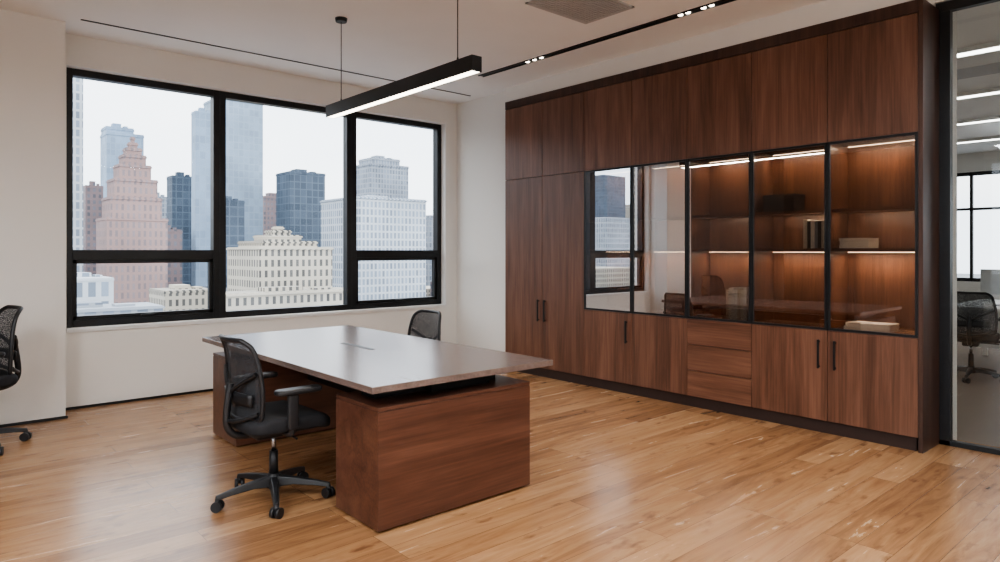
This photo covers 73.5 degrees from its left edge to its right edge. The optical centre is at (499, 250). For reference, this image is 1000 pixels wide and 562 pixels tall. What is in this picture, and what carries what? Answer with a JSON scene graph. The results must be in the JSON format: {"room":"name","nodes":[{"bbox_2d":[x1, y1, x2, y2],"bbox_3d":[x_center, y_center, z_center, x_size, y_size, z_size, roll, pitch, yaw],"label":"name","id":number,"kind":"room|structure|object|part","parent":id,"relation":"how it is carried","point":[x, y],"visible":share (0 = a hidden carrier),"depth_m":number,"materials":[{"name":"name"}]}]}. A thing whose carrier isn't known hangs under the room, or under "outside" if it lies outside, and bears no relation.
{"room":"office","nodes":[
{"label":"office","id":0,"kind":"room"},
{"bbox_2d":[0,9,456,424],"bbox_3d":[-3.719,-0.259,5.938,9.250,3.318,0.616,0,0,-41],"label":"wall","id":1,"kind":"structure","parent":0,"point":[61,370],"depth_m":5.92,"materials":[{"name":"white paint"}]},
{"bbox_2d":[0,388,212,427],"bbox_3d":[-2.365,1.389,6.933,5.098,0.022,0.347,0,0,-41],"label":"baseboard","id":2,"kind":"structure","parent":1,"relation":"attached to","point":[205,390],"depth_m":6.05,"materials":[{"name":"black metal"}]},
{"bbox_2d":[66,67,219,327],"bbox_3d":[-3.403,-0.476,6.440,1.344,2.324,0.100,0,0,-41],"label":"frame","id":3,"kind":"object","parent":1,"relation":"attached to","point":[212,256],"visible":0.94,"depth_m":6.37,"materials":[{"name":"black metal"}]},
{"bbox_2d":[66,304,445,332],"bbox_3d":[-2.282,0.704,7.285,4.144,0.034,0.110,0,0,-41],"label":"trim","id":4,"kind":"structure","parent":1,"relation":"attached to","point":[75,330],"depth_m":6.86,"materials":[{"name":"white paint"}]},
{"bbox_2d":[220,91,351,317],"bbox_3d":[-2.333,-0.476,7.380,1.505,2.324,0.100,0,0,-41],"label":"frame","id":5,"kind":"object","parent":1,"relation":"attached to","point":[347,119],"visible":0.73,"depth_m":7.33,"materials":[{"name":"black metal"}]},
{"bbox_2d":[352,112,440,309],"bbox_3d":[-1.281,-0.476,8.304,1.295,2.324,0.100,0,0,-41],"label":"frame","id":6,"kind":"object","parent":1,"relation":"attached to","point":[434,255],"visible":0.96,"depth_m":8.30,"materials":[{"name":"black metal"}]},
{"bbox_2d":[0,326,999,561],"bbox_3d":[3.356,1.460,5.574,19.400,0.120,10.544,0,0,-41],"label":"floor","id":7,"kind":"structure","parent":0,"point":[615,476],"depth_m":3.83,"materials":[{"name":"brown wood"}]},
{"bbox_2d":[0,305,31,455],"bbox_3d":[-3.705,0.901,4.729,0.693,0.997,0.669,0,0,39],"label":"office chair","id":8,"kind":"object","parent":7,"relation":"on","point":[8,379],"visible":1,"depth_m":4.88,"materials":[{"name":"black fabric"}]},
{"bbox_2d":[0,370,17,387],"bbox_3d":[-3.740,0.924,4.696,0.515,0.114,0.505,0,0,39],"label":"seat cushion","id":9,"kind":"object","parent":8,"relation":"on","point":[8,379],"depth_m":4.69,"materials":[{"name":"fabric"}]},
{"bbox_3d":[-3.584,0.651,4.891,0.504,0.496,0.142,0,0,39],"label":"frame","id":10,"kind":"part","parent":8,"relation":"part of","materials":[{"name":"black plastic"}]},
{"bbox_3d":[-3.495,0.664,4.828,0.035,0.143,0.235,0,0,-37],"label":"arm","id":11,"kind":"part","parent":8,"relation":"part of","materials":[{"name":"black plastic"}]},
{"bbox_2d":[210,334,334,518],"bbox_3d":[-1.305,0.930,3.780,0.630,0.939,0.652,0,0,-43],"label":"office chair","id":12,"kind":"object","parent":7,"relation":"on","point":[263,420],"visible":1,"depth_m":3.61,"materials":[{"name":"black plastic"}]},
{"bbox_3d":[-1.514,0.707,3.715,0.033,0.135,0.222,0,0,-29],"label":"arm","id":13,"kind":"part","parent":12,"relation":"part of","materials":[{"name":"black plastic"}]},
{"bbox_3d":[-1.439,0.694,3.646,0.133,0.467,0.475,0,0,-43],"label":"frame","id":14,"kind":"part","parent":12,"relation":"part of","materials":[{"name":"black plastic"}]},
{"bbox_3d":[-1.374,0.889,3.563,0.227,0.075,0.035,0,0,24],"label":"arm","id":15,"kind":"part","parent":12,"relation":"part of","materials":[{"name":"black plastic"}]},
{"bbox_3d":[-1.374,0.707,3.567,0.222,0.135,0.033,0,0,32],"label":"arm","id":16,"kind":"part","parent":12,"relation":"part of","materials":[{"name":"black plastic"}]},
{"bbox_3d":[-1.488,0.859,3.983,0.062,0.189,0.031,0,0,-43],"label":"arm post","id":17,"kind":"part","parent":12,"relation":"part of","materials":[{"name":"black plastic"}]},
{"bbox_2d":[230,400,329,436],"bbox_3d":[-1.268,0.952,3.806,0.475,0.107,0.485,0,0,-43],"label":"seat cushion","id":18,"kind":"object","parent":12,"relation":"on","point":[274,423],"depth_m":3.65,"materials":[{"name":"fabric"}]},
{"bbox_3d":[-1.105,0.859,3.576,0.062,0.189,0.031,0,0,-43],"label":"arm post","id":19,"kind":"part","parent":12,"relation":"part of","materials":[{"name":"black plastic"}]},
{"bbox_2d":[202,325,552,531],"bbox_3d":[-0.978,1.028,4.582,1.246,0.744,2.520,0,0,-41],"label":"executive desk","id":20,"kind":"object","parent":7,"relation":"on","point":[425,427],"visible":0.95,"depth_m":3.72,"materials":[{"name":"brown wood"}]},
{"bbox_3d":[-0.389,0.735,3.848,0.836,0.085,0.141,0,0,-41],"label":"support rail","id":21,"kind":"part","parent":20,"relation":"part of","materials":[{"name":"black metal"}]},
{"bbox_2d":[407,309,441,340],"bbox_3d":[-0.751,0.959,5.707,0.612,0.881,0.591,0,0,45],"label":"office chair","id":22,"kind":"object","parent":7,"relation":"on","point":[437,336],"visible":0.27,"depth_m":5.87,"materials":[{"name":"black fabric"}]},
{"bbox_2d":[505,0,938,453],"bbox_3d":[1.625,-0.175,6.372,0.413,3.150,4.339,0,0,-41],"label":"cabinet","id":23,"kind":"object","parent":7,"relation":"on","point":[634,199],"visible":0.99,"depth_m":5.72,"materials":[{"name":"brown wood"}]},
{"bbox_3d":[0.271,-1.244,7.661,0.020,0.825,0.611,0,0,-41],"label":"door","id":24,"kind":"part","parent":23,"relation":"part of","materials":[{"name":"brown wood"}]},
{"bbox_3d":[0.271,0.237,7.661,0.020,2.126,0.611,0,0,-41],"label":"tall door","id":25,"kind":"part","parent":23,"relation":"part of","materials":[{"name":"brown wood"}]},
{"bbox_3d":[0.678,-1.244,7.198,0.020,0.825,0.611,0,0,-41],"label":"door","id":26,"kind":"part","parent":23,"relation":"part of","materials":[{"name":"brown wood"}]},
{"bbox_3d":[0.678,0.237,7.198,0.020,2.126,0.611,0,0,-41],"label":"tall door","id":27,"kind":"part","parent":23,"relation":"part of","materials":[{"name":"brown wood"}]},
{"bbox_3d":[1.084,-1.244,6.736,0.020,0.825,0.611,0,0,-41],"label":"door","id":28,"kind":"part","parent":23,"relation":"part of","materials":[{"name":"brown wood"}]},
{"bbox_3d":[1.082,-0.112,6.734,0.022,1.434,0.611,0,0,-41],"label":"glass door frame","id":29,"kind":"part","parent":23,"relation":"part of","materials":[{"name":"black metal"}]},
{"bbox_3d":[1.081,-0.112,6.734,0.005,1.398,0.575,0,0,-41],"label":"door glass","id":30,"kind":"part","parent":23,"relation":"part of","materials":[{"name":"clear glass"}]},
{"bbox_3d":[1.084,0.953,6.736,0.020,0.692,0.611,0,0,-41],"label":"door","id":31,"kind":"part","parent":23,"relation":"part of","materials":[{"name":"brown wood"}]},
{"bbox_3d":[1.229,0.790,6.533,0.030,0.220,0.014,0,0,-41],"label":"handle","id":32,"kind":"part","parent":23,"relation":"part of","materials":[{"name":"black metal"}]},
{"bbox_3d":[1.490,-1.244,6.274,0.020,0.825,0.611,0,0,-41],"label":"door","id":33,"kind":"part","parent":23,"relation":"part of","materials":[{"name":"brown wood"}]},
{"bbox_3d":[1.488,-0.112,6.271,0.022,1.434,0.611,0,0,-41],"label":"glass door frame","id":34,"kind":"part","parent":23,"relation":"part of","materials":[{"name":"black metal"}]},
{"bbox_3d":[1.490,0.953,6.274,0.020,0.692,0.611,0,0,-41],"label":"door","id":35,"kind":"part","parent":23,"relation":"part of","materials":[{"name":"brown wood"}]},
{"bbox_2d":[636,216,684,220],"bbox_3d":[1.637,-0.310,6.402,0.306,0.024,0.594,0,0,-41],"label":"shelf","id":36,"kind":"object","parent":23,"relation":"attached to","point":[638,218],"depth_m":6.41,"materials":[{"name":"brown wood"}]},
{"bbox_2d":[636,249,684,250],"bbox_3d":[1.637,-0.009,6.402,0.306,0.024,0.594,0,0,-41],"label":"shelf","id":37,"kind":"object","parent":23,"relation":"attached to","point":[636,249],"depth_m":6.31,"materials":[{"name":"brown wood"}]},
{"bbox_3d":[1.894,-0.112,5.809,0.022,1.434,0.611,0,0,-41],"label":"glass door frame","id":38,"kind":"part","parent":23,"relation":"part of","materials":[{"name":"clear glass"}]},
{"bbox_3d":[1.896,-1.244,5.811,0.020,0.825,0.611,0,0,-41],"label":"door","id":39,"kind":"part","parent":23,"relation":"part of","materials":[{"name":"brown wood"}]},
{"bbox_3d":[1.896,0.721,5.811,0.020,0.227,0.611,0,0,-41],"label":"drawer","id":40,"kind":"part","parent":23,"relation":"part of","materials":[{"name":"brown wood"}]},
{"bbox_3d":[1.896,0.953,5.811,0.020,0.227,0.611,0,0,-41],"label":"drawer","id":41,"kind":"part","parent":23,"relation":"part of","materials":[{"name":"brown wood"}]},
{"bbox_3d":[1.896,1.186,5.811,0.020,0.227,0.611,0,0,-41],"label":"drawer","id":42,"kind":"part","parent":23,"relation":"part of","materials":[{"name":"brown wood"}]},
{"bbox_2d":[691,213,748,218],"bbox_3d":[2.043,-0.310,5.940,0.306,0.024,0.594,0,0,-41],"label":"shelf","id":43,"kind":"object","parent":23,"relation":"attached to","point":[693,215],"depth_m":5.95,"materials":[{"name":"brown wood"}]},
{"bbox_2d":[691,249,748,250],"bbox_3d":[2.043,-0.009,5.940,0.306,0.024,0.594,0,0,-41],"label":"shelf","id":44,"kind":"object","parent":23,"relation":"attached to","point":[691,249],"depth_m":5.85,"materials":[{"name":"brown wood"}]},
{"bbox_2d":[726,287,748,320],"bbox_3d":[2.088,0.450,5.798,0.170,0.285,0.187,0,0,-41],"label":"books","id":45,"kind":"object","parent":23,"relation":"on","point":[737,298],"visible":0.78,"depth_m":5.73,"materials":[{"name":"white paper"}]},
{"bbox_2d":[763,193,804,211],"bbox_3d":[2.370,-0.395,5.590,0.208,0.145,0.268,0,0,-41],"label":"storage box","id":46,"kind":"object","parent":23,"relation":"on","point":[779,202],"visible":0.8,"depth_m":5.51,"materials":[{"name":"fabric"}]},
{"bbox_3d":[2.370,-0.452,5.590,0.208,0.030,0.268,0,0,-41],"label":"lid","id":47,"kind":"part","parent":46,"relation":"part of","materials":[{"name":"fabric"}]},
{"bbox_3d":[2.300,-0.112,5.347,0.022,1.434,0.611,0,0,-41],"label":"glass door frame","id":48,"kind":"part","parent":23,"relation":"part of","materials":[{"name":"black metal"}]},
{"bbox_3d":[2.303,-1.244,5.348,0.020,0.825,0.611,0,0,-41],"label":"door","id":49,"kind":"part","parent":23,"relation":"part of","materials":[{"name":"brown wood"}]},
{"bbox_2d":[756,209,823,216],"bbox_3d":[2.449,-0.310,5.477,0.306,0.024,0.594,0,0,-41],"label":"shelf","id":50,"kind":"object","parent":23,"relation":"attached to","point":[759,212],"depth_m":5.48,"materials":[{"name":"brown wood"}]},
{"bbox_2d":[756,248,823,250],"bbox_3d":[2.449,-0.009,5.477,0.306,0.024,0.594,0,0,-41],"label":"shelf","id":51,"kind":"object","parent":23,"relation":"attached to","point":[757,249],"depth_m":5.38,"materials":[{"name":"brown wood"}]},
{"bbox_3d":[2.303,0.953,5.348,0.020,0.692,0.611,0,0,-41],"label":"door","id":52,"kind":"part","parent":23,"relation":"part of","materials":[{"name":"brown wood"}]},
{"bbox_2d":[803,219,823,247],"bbox_3d":[2.523,-0.136,5.302,0.170,0.229,0.169,0,0,-41],"label":"books","id":53,"kind":"object","parent":23,"relation":"on","point":[813,230],"visible":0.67,"depth_m":5.25,"materials":[{"name":"beige paper"}]},
{"bbox_3d":[2.447,0.790,5.146,0.030,0.220,0.014,0,0,-41],"label":"handle","id":54,"kind":"part","parent":23,"relation":"part of","materials":[{"name":"black metal"}]},
{"bbox_3d":[2.527,0.790,5.056,0.030,0.220,0.014,0,0,-41],"label":"handle","id":55,"kind":"part","parent":23,"relation":"part of","materials":[{"name":"black metal"}]},
{"bbox_2d":[839,238,878,247],"bbox_3d":[2.732,-0.060,5.096,0.204,0.078,0.215,0,0,-41],"label":"book stack","id":56,"kind":"object","parent":23,"relation":"on","point":[844,242],"visible":0.94,"depth_m":5.03,"materials":[{"name":"beige paper"}]},
{"bbox_2d":[844,321,899,332],"bbox_3d":[2.792,0.567,5.032,0.205,0.052,0.320,0,0,-41],"label":"book stack","id":57,"kind":"object","parent":23,"relation":"on","point":[852,325],"visible":0.97,"depth_m":4.97,"materials":[{"name":"beige paper"}]},
{"bbox_3d":[2.707,-0.112,4.884,0.022,1.434,0.611,0,0,-41],"label":"glass door frame","id":58,"kind":"part","parent":23,"relation":"part of","materials":[{"name":"black metal"}]},
{"bbox_3d":[2.709,-1.244,4.886,0.020,0.825,0.611,0,0,-41],"label":"door","id":59,"kind":"part","parent":23,"relation":"part of","materials":[{"name":"brown wood"}]},
{"bbox_3d":[2.709,0.953,4.886,0.020,0.692,0.611,0,0,-41],"label":"door","id":60,"kind":"part","parent":23,"relation":"part of","materials":[{"name":"brown wood"}]},
{"bbox_2d":[832,205,914,213],"bbox_3d":[2.856,-0.310,5.015,0.306,0.024,0.594,0,0,-41],"label":"shelf","id":61,"kind":"object","parent":23,"relation":"attached to","point":[884,209],"depth_m":5.05,"materials":[{"name":"brown wood"}]},
{"bbox_2d":[832,248,914,250],"bbox_3d":[2.856,-0.009,5.015,0.306,0.024,0.594,0,0,-41],"label":"shelf","id":62,"kind":"object","parent":23,"relation":"attached to","point":[833,249],"depth_m":4.91,"materials":[{"name":"brown wood"}]},
{"bbox_3d":[3.057,-0.175,4.762,0.387,3.150,0.030,0,0,-41],"label":"panel","id":63,"kind":"part","parent":23,"relation":"part of","materials":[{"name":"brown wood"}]},
{"bbox_2d":[957,291,999,383],"bbox_3d":[5.128,0.916,7.303,0.672,0.968,0.650,0,0,39],"label":"office chair","id":64,"kind":"object","parent":7,"relation":"on","point":[969,338],"visible":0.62,"depth_m":7.11,"materials":[{"name":"black fabric"}]},
{"bbox_3d":[5.011,0.673,7.147,0.490,0.482,0.138,0,0,39],"label":"frame","id":65,"kind":"part","parent":64,"relation":"part of","materials":[{"name":"black plastic"}]},
{"bbox_2d":[957,331,999,342],"bbox_3d":[5.162,0.938,7.335,0.500,0.110,0.490,0,0,39],"label":"seat cushion","id":66,"kind":"object","parent":64,"relation":"on","point":[984,337],"depth_m":7.09,"materials":[{"name":"fabric"}]},
{"bbox_3d":[5.089,0.686,7.075,0.228,0.139,0.034,0,0,24],"label":"arm","id":67,"kind":"part","parent":64,"relation":"part of","materials":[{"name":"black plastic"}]},
{"bbox_3d":[5.089,0.873,7.072,0.234,0.078,0.036,0,0,16],"label":"arm","id":68,"kind":"part","parent":64,"relation":"part of","materials":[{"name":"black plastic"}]},
{"bbox_2d":[958,299,999,354],"bbox_3d":[6.593,1.025,7.722,1.700,0.750,2.100,0,0,-41],"label":"office desk","id":69,"kind":"object","parent":7,"relation":"on","point":[985,347],"visible":0.18,"depth_m":8.28,"materials":[{"name":"white laminate"}]},
{"bbox_2d":[980,269,999,305],"bbox_3d":[6.005,0.434,7.938,0.200,0.428,0.500,0,0,-41],"label":"computer monitor","id":70,"kind":"object","parent":69,"relation":"on","point":[989,278],"visible":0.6,"depth_m":8.03,"materials":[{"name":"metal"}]},
{"bbox_2d":[0,0,999,153],"bbox_3d":[3.356,-1.993,5.574,19.400,0.150,10.544,0,0,-41],"label":"ceiling","id":71,"kind":"structure","parent":0,"point":[395,40],"depth_m":5.88,"materials":[{"name":"paint"}]},
{"bbox_2d":[81,19,470,95],"bbox_3d":[-1.917,-1.915,6.902,4.130,0.005,0.021,0,0,-41],"label":"trim","id":72,"kind":"structure","parent":71,"relation":"attached to","point":[81,19],"depth_m":6.42,"materials":[{"name":"black metal"}]},
{"bbox_2d":[326,0,481,117],"bbox_3d":[-0.792,-1.522,4.932,0.100,0.791,1.960,0,0,-41],"label":"linear pendant light","id":73,"kind":"object","parent":71,"relation":"hanging from","point":[470,65],"visible":1,"depth_m":4.74,"materials":[{"name":"black metal"}]},
{"bbox_2d":[329,71,478,117],"bbox_3d":[-0.792,-1.133,4.932,0.066,0.011,1.948,0,0,-41],"label":"diffuser","id":74,"kind":"object","parent":73,"relation":"attached to","point":[441,79],"depth_m":4.80,"materials":[{"name":"white plastic"}]},
{"bbox_2d":[525,0,633,23],"bbox_3d":[0.624,-1.912,5.207,0.700,0.012,0.504,0,0,-41],"label":"grille","id":75,"kind":"object","parent":71,"relation":"in","point":[582,11],"depth_m":5.26,"materials":[{"name":"beige metal"}]},
{"bbox_2d":[478,0,735,76],"bbox_3d":[1.354,-1.912,5.544,0.070,0.012,4.742,0,0,-41],"label":"recessed light","id":76,"kind":"object","parent":71,"relation":"in","point":[720,2],"visible":1,"depth_m":5.92,"materials":[{"name":"black metal"}]},
{"bbox_2d":[957,40,999,57],"bbox_3d":[4.579,-1.888,6.152,0.140,0.056,6.400,0,0,-41],"label":"strip light","id":77,"kind":"object","parent":71,"relation":"attached to","point":[995,45],"visible":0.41,"depth_m":6.23,"materials":[{"name":"white plastic"}]},
{"bbox_2d":[957,46,999,57],"bbox_3d":[4.579,-1.863,6.152,0.120,0.006,6.300,0,0,-41],"label":"diffuser","id":78,"kind":"object","parent":77,"relation":"attached to","point":[980,49],"depth_m":6.24,"materials":[{"name":"white plastic"}]},
{"bbox_2d":[957,87,999,99],"bbox_3d":[6.156,-1.888,7.538,0.140,0.056,6.400,0,0,-41],"label":"strip light","id":79,"kind":"object","parent":71,"relation":"attached to","point":[996,90],"visible":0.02,"depth_m":7.98,"materials":[{"name":"white plastic"}]},
{"bbox_2d":[957,91,999,99],"bbox_3d":[6.156,-1.863,7.538,0.120,0.006,6.300,0,0,-41],"label":"diffuser","id":80,"kind":"object","parent":79,"relation":"attached to","point":[977,93],"depth_m":8.01,"materials":[{"name":"white plastic"}]},
{"bbox_2d":[957,115,999,125],"bbox_3d":[7.659,-1.888,8.858,0.140,0.056,6.400,0,0,-41],"label":"strip light","id":81,"kind":"object","parent":71,"relation":"attached to","point":[990,118],"visible":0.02,"depth_m":9.64,"materials":[{"name":"white plastic"}]},
{"bbox_2d":[957,119,999,125],"bbox_3d":[7.659,-1.863,8.858,0.120,0.006,6.300,0,0,-41],"label":"diffuser","id":82,"kind":"object","parent":81,"relation":"attached to","point":[971,121],"depth_m":9.69,"materials":[{"name":"white plastic"}]},
{"bbox_2d":[957,135,999,143],"bbox_3d":[9.161,-1.888,10.178,0.140,0.056,6.400,0,0,-41],"label":"strip light","id":83,"kind":"object","parent":71,"relation":"attached to","point":[989,138],"visible":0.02,"depth_m":11.31,"materials":[{"name":"white plastic"}]},
{"bbox_2d":[957,138,999,143],"bbox_3d":[9.161,-1.863,10.178,0.120,0.006,6.300,0,0,-41],"label":"diffuser","id":84,"kind":"object","parent":83,"relation":"attached to","point":[970,140],"depth_m":11.37,"materials":[{"name":"white plastic"}]},
{"bbox_2d":[957,62,999,79],"bbox_3d":[5.020,-1.913,7.206,0.455,0.010,0.800,0,0,-41],"label":"ceiling panel","id":85,"kind":"object","parent":71,"relation":"in","point":[993,68],"depth_m":7.12,"materials":[{"name":"grey"}]},
{"bbox_2d":[457,0,956,439],"bbox_3d":[2.849,-0.259,5.128,0.526,3.318,9.944,0,0,-41],"label":"wall","id":86,"kind":"structure","parent":0,"point":[481,180],"depth_m":8.12,"materials":[{"name":"white paint"}]},
{"bbox_2d":[936,0,999,454],"bbox_3d":[4.701,-0.200,3.177,0.060,3.199,4.568,0,0,-41],"label":"frame","id":87,"kind":"object","parent":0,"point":[946,9],"visible":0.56,"depth_m":4.83,"materials":[{"name":"black metal"}]},
{"bbox_2d":[957,151,999,319],"bbox_3d":[10.493,-0.259,11.844,0.200,3.318,9.944,0,0,-41],"label":"wall","id":88,"kind":"structure","parent":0,"point":[980,161],"depth_m":13.07,"materials":[{"name":"white paint"}]},
{"bbox_2d":[957,170,999,281],"bbox_3d":[10.777,-0.475,11.498,0.070,2.150,9.050,0,0,-41],"label":"frame","id":89,"kind":"object","parent":88,"relation":"attached to","point":[971,209],"visible":0.2,"depth_m":13.16,"materials":[{"name":"black metal"}]},
{"label":"outside","id":90,"kind":"structure","parent":0,"visible":0},
{"bbox_2d":[957,273,979,277],"bbox_3d":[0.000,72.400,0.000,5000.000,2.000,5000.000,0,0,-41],"label":"ground","id":91,"kind":"structure","parent":90,"point":[959,275],"depth_m":1951.07,"materials":[{"name":"white"}]},
{"bbox_2d":[73,78,82,271],"bbox_3d":[-141.568,6.450,215.215,11.648,129.900,10.511,0,0,-41],"label":"striped tower","id":92,"kind":"structure","parent":91,"relation":"on","point":[77,83],"depth_m":214.25,"materials":[{"name":"white concrete"}]},
{"bbox_2d":[83,181,103,274],"bbox_3d":[-202.242,18.410,332.692,7.782,105.980,7.022,0,0,-41],"label":"tower","id":93,"kind":"structure","parent":91,"relation":"on","point":[92,194],"depth_m":329.58,"materials":[{"name":"concrete"}]},
{"bbox_2d":[77,272,113,303],"bbox_3d":[-64.741,37.367,104.185,5.888,68.065,12.138,0,0,-41],"label":"building","id":94,"kind":"structure","parent":91,"relation":"on","point":[94,287],"depth_m":100.25,"materials":[{"name":"white concrete"}]},
{"bbox_2d":[77,301,164,315],"bbox_3d":[-54.436,39.081,87.948,17.060,64.638,8.400,0,0,-41],"label":"building","id":95,"kind":"structure","parent":91,"relation":"on","point":[92,307],"depth_m":87.59,"materials":[{"name":"white concrete"}]},
{"bbox_2d":[100,123,143,197],"bbox_3d":[-215.166,-0.210,381.099,18.924,143.220,17.076,0,0,-41],"label":"glass tower","id":96,"kind":"structure","parent":91,"relation":"on","point":[113,138],"depth_m":373.00,"materials":[{"name":"glass"}]},
{"bbox_2d":[95,137,167,302],"bbox_3d":[-112.187,18.320,204.033,16.671,106.160,15.043,0,0,-41],"label":"stone tower","id":97,"kind":"structure","parent":91,"relation":"on","point":[131,219],"depth_m":199.46,"materials":[{"name":"stone"}]},
{"bbox_2d":[158,192,166,217],"bbox_3d":[-228.553,16.260,445.610,12.780,110.280,11.532,0,0,-41],"label":"tower","id":98,"kind":"structure","parent":91,"relation":"on","point":[164,202],"depth_m":443.60,"materials":[{"name":"grey concrete"}]},
{"bbox_2d":[168,225,182,287],"bbox_3d":[-141.108,30.300,283.347,9.216,82.200,12.216,0,0,-41],"label":"brick tower","id":99,"kind":"structure","parent":91,"relation":"on","point":[174,236],"depth_m":280.05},
{"bbox_2d":[148,284,206,310],"bbox_3d":[-69.604,39.375,146.501,10.445,64.050,12.245,0,0,-41],"label":"building","id":100,"kind":"structure","parent":91,"relation":"on","point":[177,296],"depth_m":142.13,"materials":[{"name":"white concrete"}]},
{"bbox_2d":[166,172,190,285],"bbox_3d":[-158.655,16.188,332.789,10.752,110.425,9.702,0,0,-41],"label":"office tower","id":101,"kind":"structure","parent":91,"relation":"on","point":[178,185],"depth_m":329.26,"materials":[{"name":"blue glass"}]},
{"bbox_2d":[191,108,209,285],"bbox_3d":[-128.930,4.800,290.053,7.526,133.200,6.176,0,0,-41],"label":"tower","id":102,"kind":"structure","parent":91,"relation":"on","point":[200,119],"depth_m":287.46,"materials":[{"name":"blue glass"}]},
{"bbox_2d":[203,100,262,240],"bbox_3d":[-133.506,-1.425,335.216,22.641,145.650,20.430,0,0,-41],"label":"glass tower","id":103,"kind":"structure","parent":91,"relation":"on","point":[244,121],"depth_m":329.90,"materials":[{"name":"glass"}]},
{"bbox_2d":[226,196,244,287],"bbox_3d":[-97.301,25.980,239.300,9.093,90.840,8.205,0,0,-41],"label":"office tower","id":104,"kind":"structure","parent":91,"relation":"on","point":[234,208],"depth_m":236.92,"materials":[{"name":"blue glass"}]},
{"bbox_2d":[263,193,275,234],"bbox_3d":[-149.003,16.800,438.470,17.633,109.200,15.911,0,0,-41],"label":"brick tower","id":105,"kind":"structure","parent":91,"relation":"on","point":[269,200],"depth_m":429.22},
{"bbox_2d":[226,227,333,290],"bbox_3d":[-47.303,33.100,143.465,15.974,76.600,18.374,0,0,-41],"label":"building","id":106,"kind":"structure","parent":91,"relation":"on","point":[277,257],"depth_m":137.56,"materials":[{"name":"beige stone"}]},
{"bbox_2d":[226,286,358,310],"bbox_3d":[-39.766,39.006,124.795,25.539,64.788,8.599,0,0,-41],"label":"podium building","id":107,"kind":"structure","parent":91,"relation":"on","point":[275,296],"depth_m":120.86,"materials":[{"name":"beige stone"}]},
{"bbox_2d":[276,169,325,246],"bbox_3d":[-96.766,16.050,324.918,18.125,110.700,16.355,0,0,-41],"label":"glass tower","id":108,"kind":"structure","parent":91,"relation":"on","point":[299,192],"depth_m":318.66,"materials":[{"name":"blue glass"}]},
{"bbox_2d":[320,195,426,299],"bbox_3d":[-50.810,24.854,268.169,31.089,93.092,30.729,0,0,-41],"label":"slab building","id":109,"kind":"structure","parent":91,"relation":"on","point":[383,222],"depth_m":257.24,"materials":[{"name":"white concrete"}]},
{"bbox_2d":[357,155,408,198],"bbox_3d":[-75.060,6.300,416.082,27.597,130.200,24.902,0,0,-41],"label":"tower","id":110,"kind":"structure","parent":91,"relation":"on","point":[377,175],"depth_m":406.38,"materials":[{"name":"grey concrete"}]},
{"bbox_2d":[426,286,429,296],"bbox_3d":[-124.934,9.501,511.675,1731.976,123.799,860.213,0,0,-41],"label":"block","id":111,"kind":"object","parent":91,"relation":"on","point":[427,287],"visible":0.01,"depth_m":287.74,"materials":[{"name":"beige concrete"}]},
{"bbox_2d":[426,215,432,285],"bbox_3d":[-38.283,25.800,371.984,10.752,91.200,9.702,0,0,-41],"label":"tower","id":112,"kind":"structure","parent":91,"relation":"on","point":[429,218],"depth_m":365.97,"materials":[{"name":"grey concrete"}]}
]}

